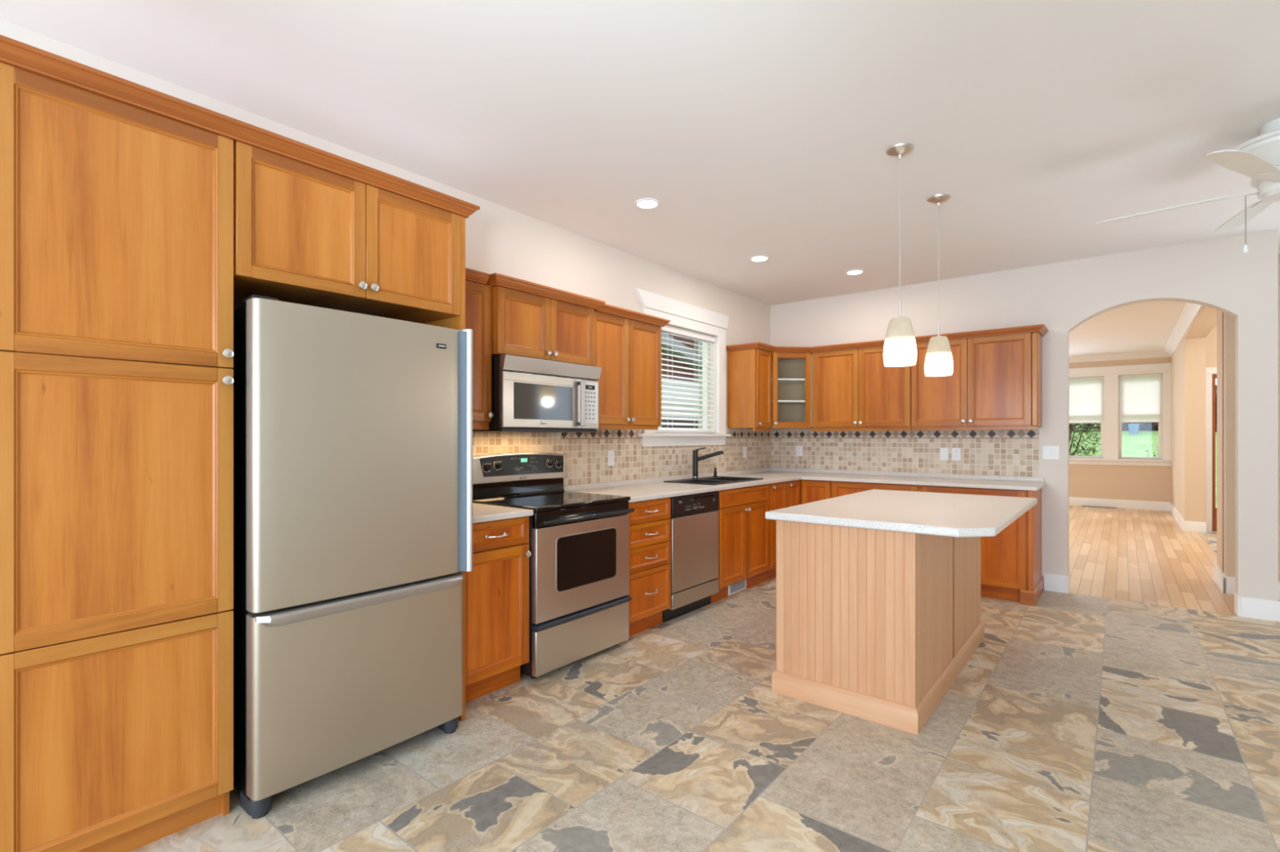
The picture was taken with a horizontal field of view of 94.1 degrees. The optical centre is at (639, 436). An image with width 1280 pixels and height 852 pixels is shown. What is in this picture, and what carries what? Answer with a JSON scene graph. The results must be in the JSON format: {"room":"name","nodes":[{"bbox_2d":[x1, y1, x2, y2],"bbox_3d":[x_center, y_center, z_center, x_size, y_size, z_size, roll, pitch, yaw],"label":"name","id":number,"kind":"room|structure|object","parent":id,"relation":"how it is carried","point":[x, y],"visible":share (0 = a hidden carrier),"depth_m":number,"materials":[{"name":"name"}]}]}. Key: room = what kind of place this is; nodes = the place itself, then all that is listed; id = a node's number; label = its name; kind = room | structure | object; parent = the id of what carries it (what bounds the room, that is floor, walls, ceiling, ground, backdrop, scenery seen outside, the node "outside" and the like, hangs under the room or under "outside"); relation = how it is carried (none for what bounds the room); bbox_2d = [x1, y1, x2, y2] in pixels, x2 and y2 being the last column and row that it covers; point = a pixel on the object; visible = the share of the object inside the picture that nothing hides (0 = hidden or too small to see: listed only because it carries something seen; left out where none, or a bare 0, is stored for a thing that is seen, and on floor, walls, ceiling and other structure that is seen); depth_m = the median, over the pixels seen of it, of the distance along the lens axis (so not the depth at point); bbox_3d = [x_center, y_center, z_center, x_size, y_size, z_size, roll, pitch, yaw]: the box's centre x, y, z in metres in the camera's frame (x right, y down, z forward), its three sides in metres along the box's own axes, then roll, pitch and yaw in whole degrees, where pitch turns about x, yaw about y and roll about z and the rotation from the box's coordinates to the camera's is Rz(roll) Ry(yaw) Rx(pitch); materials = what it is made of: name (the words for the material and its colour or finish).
{"room":"kitchen","nodes":[
{"label":"kitchen","id":0,"kind":"room"},
{"bbox_2d":[0,19,770,439],"bbox_3d":[1.034,-0.163,6.219,0.160,2.900,16.900,0,0,39],"label":"wall","id":1,"kind":"structure","parent":0,"point":[500,239],"depth_m":4.00,"materials":[{"name":"beige paint"}]},
{"bbox_2d":[465,280,493,430],"bbox_3d":[-1.062,-0.433,3.208,0.346,0.790,0.426,0,0,39],"label":"upper cabinet","id":2,"kind":"object","parent":1,"relation":"attached to","point":[477,295],"visible":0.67,"depth_m":3.23,"materials":[{"name":"orange wood"}]},
{"bbox_2d":[491,285,594,366],"bbox_3d":[-0.666,-0.640,3.666,0.386,0.371,0.778,0,0,39],"label":"upper cabinet","id":3,"kind":"object","parent":1,"relation":"attached to","point":[526,325],"visible":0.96,"depth_m":3.51,"materials":[{"name":"orange wood"}]},
{"bbox_2d":[472,354,601,432],"bbox_3d":[-0.642,-0.239,3.646,0.447,0.420,0.772,0,0,39],"label":"microwave","id":4,"kind":"object","parent":3,"relation":"attached to","point":[529,395],"visible":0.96,"depth_m":3.45,"materials":[{"name":"silver plastic"}]},
{"bbox_2d":[500,354,601,380],"bbox_3d":[-0.503,-0.407,3.537,0.049,0.084,0.767,0,0,39],"label":"vent hood","id":5,"kind":"object","parent":4,"relation":"attached to","point":[509,364],"depth_m":3.48,"materials":[{"name":"silver metal"}]},
{"bbox_2d":[465,267,670,327],"bbox_3d":[-0.533,-0.852,3.811,0.407,0.050,2.025,0,0,39],"label":"crown molding","id":6,"kind":"structure","parent":3,"relation":"attached to","point":[495,279],"depth_m":3.56,"materials":[{"name":"brown wood"}]},
{"bbox_2d":[594,311,661,430],"bbox_3d":[-0.192,-0.441,4.283,0.346,0.775,0.772,0,0,39],"label":"upper cabinet","id":7,"kind":"object","parent":1,"relation":"attached to","point":[628,352],"visible":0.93,"depth_m":4.18,"materials":[{"name":"orange wood"}]},
{"bbox_2d":[635,288,731,446],"bbox_3d":[0.367,-0.550,5.347,0.200,1.261,1.434,0,0,39],"label":"window","id":8,"kind":"structure","parent":1,"relation":"in","point":[681,314],"depth_m":5.43,"materials":[{"name":"white paint"}]},
{"bbox_2d":[654,324,715,433],"bbox_3d":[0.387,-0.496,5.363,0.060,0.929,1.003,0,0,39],"label":"blind","id":9,"kind":"object","parent":8,"relation":"attached to","point":[669,330],"visible":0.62,"depth_m":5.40,"materials":[{"name":"white plastic"}]},
{"bbox_2d":[727,348,771,431],"bbox_3d":[1.098,-0.449,5.879,0.346,0.782,0.323,0,0,39],"label":"upper cabinet","id":10,"kind":"object","parent":1,"relation":"attached to","point":[748,371],"visible":1,"depth_m":5.77,"materials":[{"name":"orange wood"}]},
{"bbox_2d":[725,324,1048,352],"bbox_3d":[2.154,-0.865,5.473,2.703,0.048,0.592,0,0,23],"label":"crown molding","id":11,"kind":"structure","parent":10,"relation":"attached to","point":[1041,329],"depth_m":5.53,"materials":[{"name":"brown wood"}]},
{"bbox_2d":[472,431,1038,486],"bbox_3d":[1.016,0.154,4.098,2.479,0.465,4.420,0,0,39],"label":"backsplash","id":12,"kind":"object","parent":1,"relation":"attached to","point":[586,460],"visible":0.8,"depth_m":5.30,"materials":[{"name":"tile"}]},
{"bbox_2d":[608,450,614,466],"bbox_3d":[-0.218,0.162,4.524,0.008,0.118,0.072,0,0,39],"label":"wall outlet","id":13,"kind":"object","parent":12,"relation":"attached to","point":[611,453],"visible":1,"depth_m":4.52,"materials":[{"name":"white plastic"}]},
{"bbox_2d":[609,453,613,462],"bbox_3d":[-0.216,0.162,4.522,0.002,0.068,0.033,0,0,39],"label":"receptacle","id":14,"kind":"object","parent":13,"relation":"attached to","point":[611,455],"depth_m":4.52,"materials":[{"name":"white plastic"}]},
{"bbox_2d":[742,446,746,457],"bbox_3d":[1.079,0.159,6.128,0.008,0.116,0.072,0,0,39],"label":"wall outlet","id":15,"kind":"object","parent":12,"relation":"attached to","point":[744,448],"visible":1,"depth_m":6.12,"materials":[{"name":"white plastic"}]},
{"bbox_2d":[795,445,802,456],"bbox_3d":[1.702,0.152,6.371,0.072,0.112,0.008,0,0,39],"label":"wall outlet","id":16,"kind":"object","parent":12,"relation":"attached to","point":[798,448],"visible":1,"depth_m":6.37,"materials":[{"name":"white plastic"}]},
{"bbox_2d":[939,448,948,460],"bbox_3d":[2.798,0.160,5.484,0.072,0.116,0.009,0,0,39],"label":"light switch","id":17,"kind":"object","parent":12,"relation":"attached to","point":[944,452],"visible":1,"depth_m":5.48,"materials":[{"name":"white plastic"}]},
{"bbox_2d":[951,448,960,460],"bbox_3d":[2.876,0.159,5.421,0.072,0.114,0.008,0,0,39],"label":"wall outlet","id":18,"kind":"object","parent":12,"relation":"attached to","point":[956,452],"visible":1,"depth_m":5.42,"materials":[{"name":"white plastic"}]},
{"bbox_2d":[954,450,958,457],"bbox_3d":[2.874,0.159,5.419,0.033,0.068,0.002,0,0,39],"label":"receptacle","id":19,"kind":"object","parent":18,"relation":"attached to","point":[956,452],"depth_m":5.42,"materials":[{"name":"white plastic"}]},
{"bbox_2d":[560,427,1038,439],"bbox_3d":[1.411,-0.030,4.586,2.479,0.095,3.165,0,0,39],"label":"backsplash border","id":20,"kind":"structure","parent":1,"relation":"attached to","point":[602,433],"depth_m":5.62,"materials":[{"name":"tile"}]},
{"bbox_2d":[0,0,1279,306],"bbox_3d":[1.368,-1.498,1.448,6.640,0.100,9.900,0,0,39],"label":"ceiling","id":21,"kind":"structure","parent":0,"point":[756,127],"depth_m":2.63,"materials":[{"name":"white paint"}]},
{"bbox_2d":[634,198,660,209],"bbox_3d":[0.045,-1.445,3.700,0.164,0.006,0.164,0,0,39],"label":"recessed light","id":22,"kind":"object","parent":21,"relation":"in","point":[644,203],"visible":1,"depth_m":3.69,"materials":[{"name":"white paint"}]},
{"bbox_2d":[749,255,769,262],"bbox_3d":[0.970,-1.445,4.843,0.164,0.006,0.164,0,0,39],"label":"recessed light","id":23,"kind":"object","parent":21,"relation":"in","point":[758,258],"visible":1,"depth_m":4.84,"materials":[{"name":"white paint"}]},
{"bbox_2d":[844,269,864,275],"bbox_3d":[1.888,-1.445,5.239,0.164,0.006,0.164,0,0,39],"label":"recessed light","id":24,"kind":"object","parent":21,"relation":"in","point":[855,272],"visible":1,"depth_m":5.23,"materials":[{"name":"white paint"}]},
{"bbox_2d":[883,143,916,366],"bbox_3d":[1.311,-0.904,3.006,0.157,1.087,0.157,0,0,-21],"label":"pendant lamp","id":25,"kind":"object","parent":21,"relation":"hanging from","point":[900,349],"visible":1,"depth_m":2.96,"materials":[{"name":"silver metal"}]},
{"bbox_2d":[924,194,953,376],"bbox_3d":[1.815,-0.910,3.622,0.157,1.075,0.157,0,0,-21],"label":"pendant lamp","id":26,"kind":"object","parent":21,"relation":"hanging from","point":[939,357],"visible":1,"depth_m":3.58,"materials":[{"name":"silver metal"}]},
{"bbox_2d":[1096,118,1279,253],"bbox_3d":[2.968,-1.158,2.792,1.324,0.580,1.346,0,0,39],"label":"ceiling fan","id":27,"kind":"object","parent":21,"relation":"hanging from","point":[1258,158],"visible":1,"depth_m":2.71,"materials":[{"name":"white"}]},
{"bbox_2d":[128,505,1279,851],"bbox_3d":[3.525,1.327,4.115,6.640,0.080,16.760,0,0,39],"label":"floor","id":28,"kind":"structure","parent":0,"point":[1076,722],"depth_m":2.43,"materials":[{"name":"stone"}]},
{"bbox_2d":[0,62,234,851],"bbox_3d":[-1.809,0.143,1.996,0.724,2.287,0.577,0,0,39],"label":"pantry cabinet","id":29,"kind":"object","parent":28,"relation":"on","point":[117,353],"visible":1,"depth_m":1.77,"materials":[{"name":"brown wood"}]},
{"bbox_2d":[233,141,465,720],"bbox_3d":[-1.341,0.143,2.574,0.724,2.287,0.907,0,0,39],"label":"tall cabinet","id":30,"kind":"object","parent":28,"relation":"on","point":[304,233],"visible":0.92,"depth_m":2.31,"materials":[{"name":"brown wood"}]},
{"bbox_2d":[0,35,479,218],"bbox_3d":[-1.369,-1.026,2.241,0.384,0.051,1.552,0,0,39],"label":"crown molding","id":31,"kind":"structure","parent":30,"relation":"attached to","point":[15,53],"depth_m":1.93,"materials":[{"name":"brown wood"}]},
{"bbox_2d":[232,294,472,818],"bbox_3d":[-1.296,0.404,2.526,0.801,1.766,0.840,0,0,39],"label":"refrigerator","id":32,"kind":"object","parent":28,"relation":"on","point":[353,432],"visible":0.98,"depth_m":2.19,"materials":[{"name":"silver metal"}]},
{"bbox_2d":[465,515,531,702],"bbox_3d":[-0.940,0.849,3.121,0.658,0.876,0.442,0,0,39],"label":"base cabinet","id":33,"kind":"object","parent":28,"relation":"on","point":[497,586],"visible":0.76,"depth_m":2.95,"materials":[{"name":"brown wood"}]},
{"bbox_2d":[472,502,533,523],"bbox_3d":[-0.940,0.376,3.122,0.646,0.067,0.445,0,0,39],"label":"countertop","id":34,"kind":"structure","parent":33,"relation":"on","point":[481,513],"depth_m":3.01,"materials":[{"name":"stone"}]},
{"bbox_2d":[472,453,635,679],"bbox_3d":[-0.532,0.694,3.570,0.695,1.186,0.760,0,0,39],"label":"electric range","id":35,"kind":"object","parent":28,"relation":"on","point":[579,542],"visible":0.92,"depth_m":3.40,"materials":[{"name":"silver metal"}]},
{"bbox_2d":[472,491,630,511],"bbox_3d":[-0.543,0.379,3.579,0.637,0.023,0.760,0,0,39],"label":"cooktop","id":36,"kind":"object","parent":35,"relation":"in","point":[537,501],"depth_m":3.47,"materials":[{"name":"black glass"}]},
{"bbox_2d":[626,497,671,636],"bbox_3d":[-0.167,0.849,4.078,0.658,0.876,0.476,0,0,39],"label":"base cabinet","id":37,"kind":"object","parent":28,"relation":"on","point":[650,524],"visible":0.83,"depth_m":3.90,"materials":[{"name":"brown wood"}]},
{"bbox_2d":[662,491,719,622],"bbox_3d":[0.182,0.851,4.504,0.612,0.872,0.610,0,0,39],"label":"dishwasher","id":38,"kind":"object","parent":28,"relation":"on","point":[694,518],"visible":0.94,"depth_m":4.29,"materials":[{"name":"silver metal"}]},
{"bbox_2d":[711,484,769,603],"bbox_3d":[0.640,0.849,5.081,0.654,0.876,0.847,0,0,39],"label":"base cabinet","id":39,"kind":"object","parent":28,"relation":"on","point":[744,529],"visible":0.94,"depth_m":4.85,"materials":[{"name":"brown wood"}]},
{"bbox_2d":[728,579,746,595],"bbox_3d":[0.805,1.236,4.916,0.010,0.093,0.290,0,0,39],"label":"floor register","id":40,"kind":"object","parent":39,"relation":"attached to","point":[737,587],"visible":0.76,"depth_m":4.90,"materials":[{"name":"white plastic"}]},
{"bbox_2d":[762,481,786,582],"bbox_3d":[1.015,0.849,5.544,0.654,0.876,0.339,0,0,39],"label":"base cabinet","id":41,"kind":"object","parent":28,"relation":"on","point":[778,491],"visible":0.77,"depth_m":5.32,"materials":[{"name":"brown wood"}]},
{"bbox_2d":[785,480,831,507],"bbox_3d":[1.514,0.849,5.948,0.922,0.876,0.911,0,0,39],"label":"base cabinet","id":42,"kind":"object","parent":28,"relation":"on","point":[798,491],"visible":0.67,"depth_m":5.63,"materials":[{"name":"brown wood"}]},
{"bbox_2d":[563,467,1045,502],"bbox_3d":[1.417,0.376,4.546,2.521,0.067,3.202,0,0,39],"label":"countertop","id":43,"kind":"structure","parent":42,"relation":"on","point":[639,490],"depth_m":5.05,"materials":[{"name":"stone"}]},
{"bbox_2d":[692,447,724,479],"bbox_3d":[0.593,0.230,5.212,0.277,0.277,0.058,0,0,15],"label":"kitchen faucet","id":44,"kind":"object","parent":43,"relation":"on","point":[695,459],"visible":1,"depth_m":5.22,"materials":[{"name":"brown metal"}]},
{"bbox_2d":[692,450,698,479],"bbox_3d":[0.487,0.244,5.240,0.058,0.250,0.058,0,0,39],"label":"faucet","id":45,"kind":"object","parent":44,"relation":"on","point":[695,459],"depth_m":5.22,"materials":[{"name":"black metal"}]},
{"bbox_2d":[663,475,763,484],"bbox_3d":[0.647,0.463,5.133,0.493,0.188,0.825,0,0,39],"label":"sink","id":46,"kind":"object","parent":43,"relation":"in","point":[718,480],"visible":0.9,"depth_m":5.11,"materials":[{"name":"black"}]},
{"bbox_2d":[712,467,717,476],"bbox_3d":[0.687,0.326,5.462,0.044,0.086,0.114,0,0,12],"label":"soap dispenser","id":47,"kind":"object","parent":46,"relation":"on","point":[715,468],"visible":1,"depth_m":5.49,"materials":[{"name":"black metal"}]},
{"bbox_2d":[831,481,919,497],"bbox_3d":[2.263,0.849,5.532,0.762,0.876,0.618,0,0,39],"label":"base cabinet","id":48,"kind":"object","parent":28,"relation":"on","point":[838,488],"visible":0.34,"depth_m":5.36,"materials":[{"name":"brown wood"}]},
{"bbox_2d":[771,520,984,734],"bbox_3d":[1.434,0.850,3.411,0.689,0.874,1.597,0,0,39],"label":"kitchen island","id":49,"kind":"object","parent":28,"relation":"on","point":[877,626],"visible":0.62,"depth_m":2.81,"materials":[{"name":"brown wood"}]},
{"bbox_2d":[764,488,1036,537],"bbox_3d":[1.530,0.394,3.320,0.987,0.038,1.665,0,0,39],"label":"island countertop","id":50,"kind":"structure","parent":49,"relation":"on","point":[944,514],"depth_m":2.96,"materials":[{"name":"stone"}]},
{"bbox_2d":[920,485,1044,606],"bbox_3d":[2.877,0.849,5.025,0.821,0.876,0.633,0,0,39],"label":"base cabinet","id":51,"kind":"object","parent":28,"relation":"on","point":[1011,558],"visible":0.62,"depth_m":4.67,"materials":[{"name":"brown wood"}]},
{"bbox_2d":[1082,506,1116,508],"bbox_3d":[8.381,1.284,10.885,0.500,0.006,0.075,0,0,39],"label":"floor vent trim","id":52,"kind":"object","parent":28,"relation":"in","point":[1082,506],"visible":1,"depth_m":10.85,"materials":[{"name":"grey"}]},
{"bbox_2d":[770,229,1278,600],"bbox_3d":[2.989,-0.081,5.429,3.873,2.735,0.130,0,0,39],"label":"wall","id":53,"kind":"structure","parent":0,"point":[1215,273],"depth_m":4.77,"materials":[{"name":"beige paint"}]},
{"bbox_2d":[769,351,812,429],"bbox_3d":[1.486,-0.463,6.157,0.599,0.755,0.606,0,0,39],"label":"upper cabinet","id":54,"kind":"object","parent":53,"relation":"attached to","point":[791,372],"visible":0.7,"depth_m":6.33,"materials":[{"name":"orange wood"}]},
{"bbox_2d":[771,378,804,385],"bbox_3d":[1.487,-0.573,6.165,0.571,0.016,0.571,0,0,39],"label":"shelf","id":55,"kind":"object","parent":54,"relation":"attached to","point":[780,381],"depth_m":6.10,"materials":[{"name":"white plastic"}]},
{"bbox_2d":[771,400,804,405],"bbox_3d":[1.487,-0.355,6.165,0.571,0.016,0.571,0,0,39],"label":"shelf","id":56,"kind":"object","parent":54,"relation":"attached to","point":[780,402],"depth_m":6.09,"materials":[{"name":"white plastic"}]},
{"bbox_2d":[812,346,911,431],"bbox_3d":[2.165,-0.449,5.775,0.932,0.782,0.346,0,0,39],"label":"upper cabinet","id":57,"kind":"object","parent":53,"relation":"attached to","point":[853,389],"visible":0.98,"depth_m":5.65,"materials":[{"name":"orange wood"}]},
{"bbox_2d":[911,332,1041,430],"bbox_3d":[2.902,-0.449,5.180,0.954,0.782,0.346,0,0,39],"label":"upper cabinet","id":58,"kind":"object","parent":53,"relation":"attached to","point":[994,383],"visible":1,"depth_m":5.01,"materials":[{"name":"orange wood"}]},
{"bbox_2d":[1042,445,1059,459],"bbox_3d":[3.432,0.134,4.981,0.116,0.116,0.009,0,0,39],"label":"light switch","id":59,"kind":"object","parent":53,"relation":"attached to","point":[1049,452],"visible":1,"depth_m":4.98,"materials":[{"name":"white plastic"}]},
{"bbox_2d":[1044,573,1279,622],"bbox_3d":[3.973,1.217,4.633,1.372,0.140,0.162,0,0,39],"label":"baseboard","id":60,"kind":"structure","parent":53,"relation":"attached to","point":[1255,608],"depth_m":4.25,"materials":[{"name":"white paint"}]},
{"bbox_2d":[1069,356,1171,502],"bbox_3d":[7.840,-0.163,11.504,4.060,2.900,0.162,0,0,39],"label":"wall","id":61,"kind":"structure","parent":0,"point":[1128,482],"depth_m":10.73,"materials":[{"name":"beige paint"}]},
{"bbox_2d":[1069,377,1103,458],"bbox_3d":[8.307,-0.353,11.159,0.600,1.510,0.070,0,0,39],"label":"window","id":62,"kind":"structure","parent":61,"relation":"in","point":[1101,456],"depth_m":10.96,"materials":[{"name":"white paint"}]},
{"bbox_2d":[1069,497,1169,511],"bbox_3d":[7.688,1.210,11.512,3.814,0.155,0.016,0,0,39],"label":"baseboard","id":63,"kind":"structure","parent":61,"relation":"attached to","point":[1077,501],"depth_m":10.72,"materials":[{"name":"white paint"}]},
{"bbox_2d":[1069,362,1171,466],"bbox_3d":[8.523,-0.383,10.850,1.805,1.790,0.140,0,0,39],"label":"window frame","id":64,"kind":"structure","parent":61,"relation":"in","point":[1110,374],"depth_m":10.75,"materials":[{"name":"white paint"}]},
{"bbox_2d":[1069,376,1103,423],"bbox_3d":[8.262,-0.678,11.103,0.580,0.850,0.035,0,0,39],"label":"pleated shade","id":65,"kind":"object","parent":64,"relation":"attached to","point":[1086,393],"visible":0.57,"depth_m":11.08,"materials":[{"name":"white fabric"}]},
{"bbox_2d":[1119,373,1161,422],"bbox_3d":[8.888,-0.678,10.597,0.580,0.850,0.035,0,0,39],"label":"pleated shade","id":66,"kind":"object","parent":64,"relation":"attached to","point":[1140,395],"visible":1,"depth_m":10.59,"materials":[{"name":"white fabric"}]},
{"bbox_2d":[1069,302,1203,363],"bbox_3d":[5.339,-1.443,8.562,3.790,0.120,7.558,0,0,39],"label":"crown molding","id":67,"kind":"structure","parent":61,"relation":"attached to","point":[1190,311],"depth_m":10.23,"materials":[{"name":"white paint"}]},
{"bbox_2d":[1118,373,1162,459],"bbox_3d":[8.933,-0.353,10.653,0.600,1.510,0.070,0,0,39],"label":"window","id":68,"kind":"structure","parent":61,"relation":"in","point":[1160,424],"depth_m":10.56,"materials":[{"name":"white paint"}]},
{"bbox_2d":[1069,301,1186,355],"bbox_3d":[5.392,-1.553,8.572,3.940,0.100,7.760,0,0,39],"label":"ceiling","id":69,"kind":"structure","parent":0,"point":[1145,326],"depth_m":8.34,"materials":[{"name":"white paint"}]},
{"bbox_2d":[1171,336,1205,522],"bbox_3d":[8.432,-0.108,9.207,0.210,2.790,2.950,0,0,39],"label":"wall","id":70,"kind":"structure","parent":0,"point":[1188,359],"depth_m":8.10,"materials":[{"name":"beige paint"}]},
{"bbox_2d":[1169,502,1206,533],"bbox_3d":[8.378,1.217,9.149,0.230,0.140,2.824,0,0,39],"label":"baseboard","id":71,"kind":"structure","parent":70,"relation":"attached to","point":[1192,526],"depth_m":8.09,"materials":[{"name":"white paint"}]},
{"bbox_2d":[1184,306,1217,338],"bbox_3d":[6.263,-1.573,6.524,0.210,0.480,3.950,0,0,39],"label":"wall","id":72,"kind":"structure","parent":0,"point":[1206,320],"depth_m":7.07,"materials":[{"name":"beige paint"}]},
{"bbox_2d":[1205,324,1217,374],"bbox_3d":[8.397,-0.263,7.564,1.800,3.100,0.150,0,0,39],"label":"wall","id":73,"kind":"structure","parent":0,"point":[1211,339],"depth_m":8.03,"materials":[{"name":"beige paint"}]},
{"bbox_2d":[1205,367,1217,532],"bbox_3d":[8.069,0.177,7.712,1.095,2.220,0.032,0,0,39],"label":"door frame","id":74,"kind":"structure","parent":73,"relation":"in","point":[1209,371],"depth_m":8.02,"materials":[{"name":"white paint"}]},
{"bbox_2d":[1212,374,1217,531],"bbox_3d":[8.078,0.220,7.740,0.947,2.115,0.097,0,0,39],"label":"door","id":75,"kind":"structure","parent":74,"relation":"attached to","point":[1214,376],"depth_m":8.03,"materials":[{"name":"brown wood"}]},
{"bbox_2d":[1217,310,1223,573],"bbox_3d":[5.132,-0.023,5.124,0.210,2.620,0.450,0,0,39],"label":"wall","id":76,"kind":"structure","parent":0,"point":[1220,314],"depth_m":5.19,"materials":[{"name":"beige paint"}]},
{"bbox_2d":[1222,253,1279,582],"bbox_3d":[5.970,-0.213,4.093,2.810,3.000,0.200,0,0,39],"label":"wall","id":77,"kind":"structure","parent":0,"point":[1228,482],"depth_m":4.88,"materials":[{"name":"beige paint"}]},
{"bbox_2d":[1214,564,1279,599],"bbox_3d":[6.084,1.217,4.247,2.826,0.140,0.616,0,0,39],"label":"baseboard","id":78,"kind":"structure","parent":77,"relation":"attached to","point":[1226,584],"depth_m":4.89,"materials":[{"name":"white paint"}]},
{"label":"outside","id":79,"kind":"structure","parent":0,"visible":0},
{"bbox_2d":[1069,431,1217,507],"bbox_3d":[15.092,0.661,18.708,34.000,2.016,20.000,0,0,39],"label":"lawn","id":80,"kind":"structure","parent":79,"point":[1132,445],"depth_m":19.50,"materials":[{"name":"green plant"}]},
{"bbox_2d":[1069,422,1100,456],"bbox_3d":[9.815,0.140,14.196,2.380,2.227,1.862,0,0,39],"label":"bush","id":81,"kind":"object","parent":80,"relation":"on","point":[1093,430],"visible":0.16,"depth_m":13.68,"materials":[{"name":"green plant"}]},
{"bbox_2d":[1128,423,1139,434],"bbox_3d":[17.886,-0.273,21.592,0.320,0.400,0.320,0,0,39],"label":"bin","id":82,"kind":"object","parent":80,"relation":"on","point":[1133,428],"visible":0.98,"depth_m":21.49,"materials":[{"name":"blue plastic"}]},
{"bbox_2d":[1069,385,1217,431],"bbox_3d":[19.267,-0.819,23.261,8.908,3.148,2.145,0,0,39],"label":"hedge","id":83,"kind":"object","parent":80,"relation":"on","point":[1143,426],"visible":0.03,"depth_m":22.83,"materials":[{"name":"green plant"}]},
{"bbox_2d":[1141,444,1158,457],"bbox_3d":[12.740,0.621,14.568,0.911,0.893,0.856,0,0,39],"label":"shrub","id":84,"kind":"object","parent":80,"relation":"on","point":[1154,444],"visible":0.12,"depth_m":14.65,"materials":[{"name":"green plant"}]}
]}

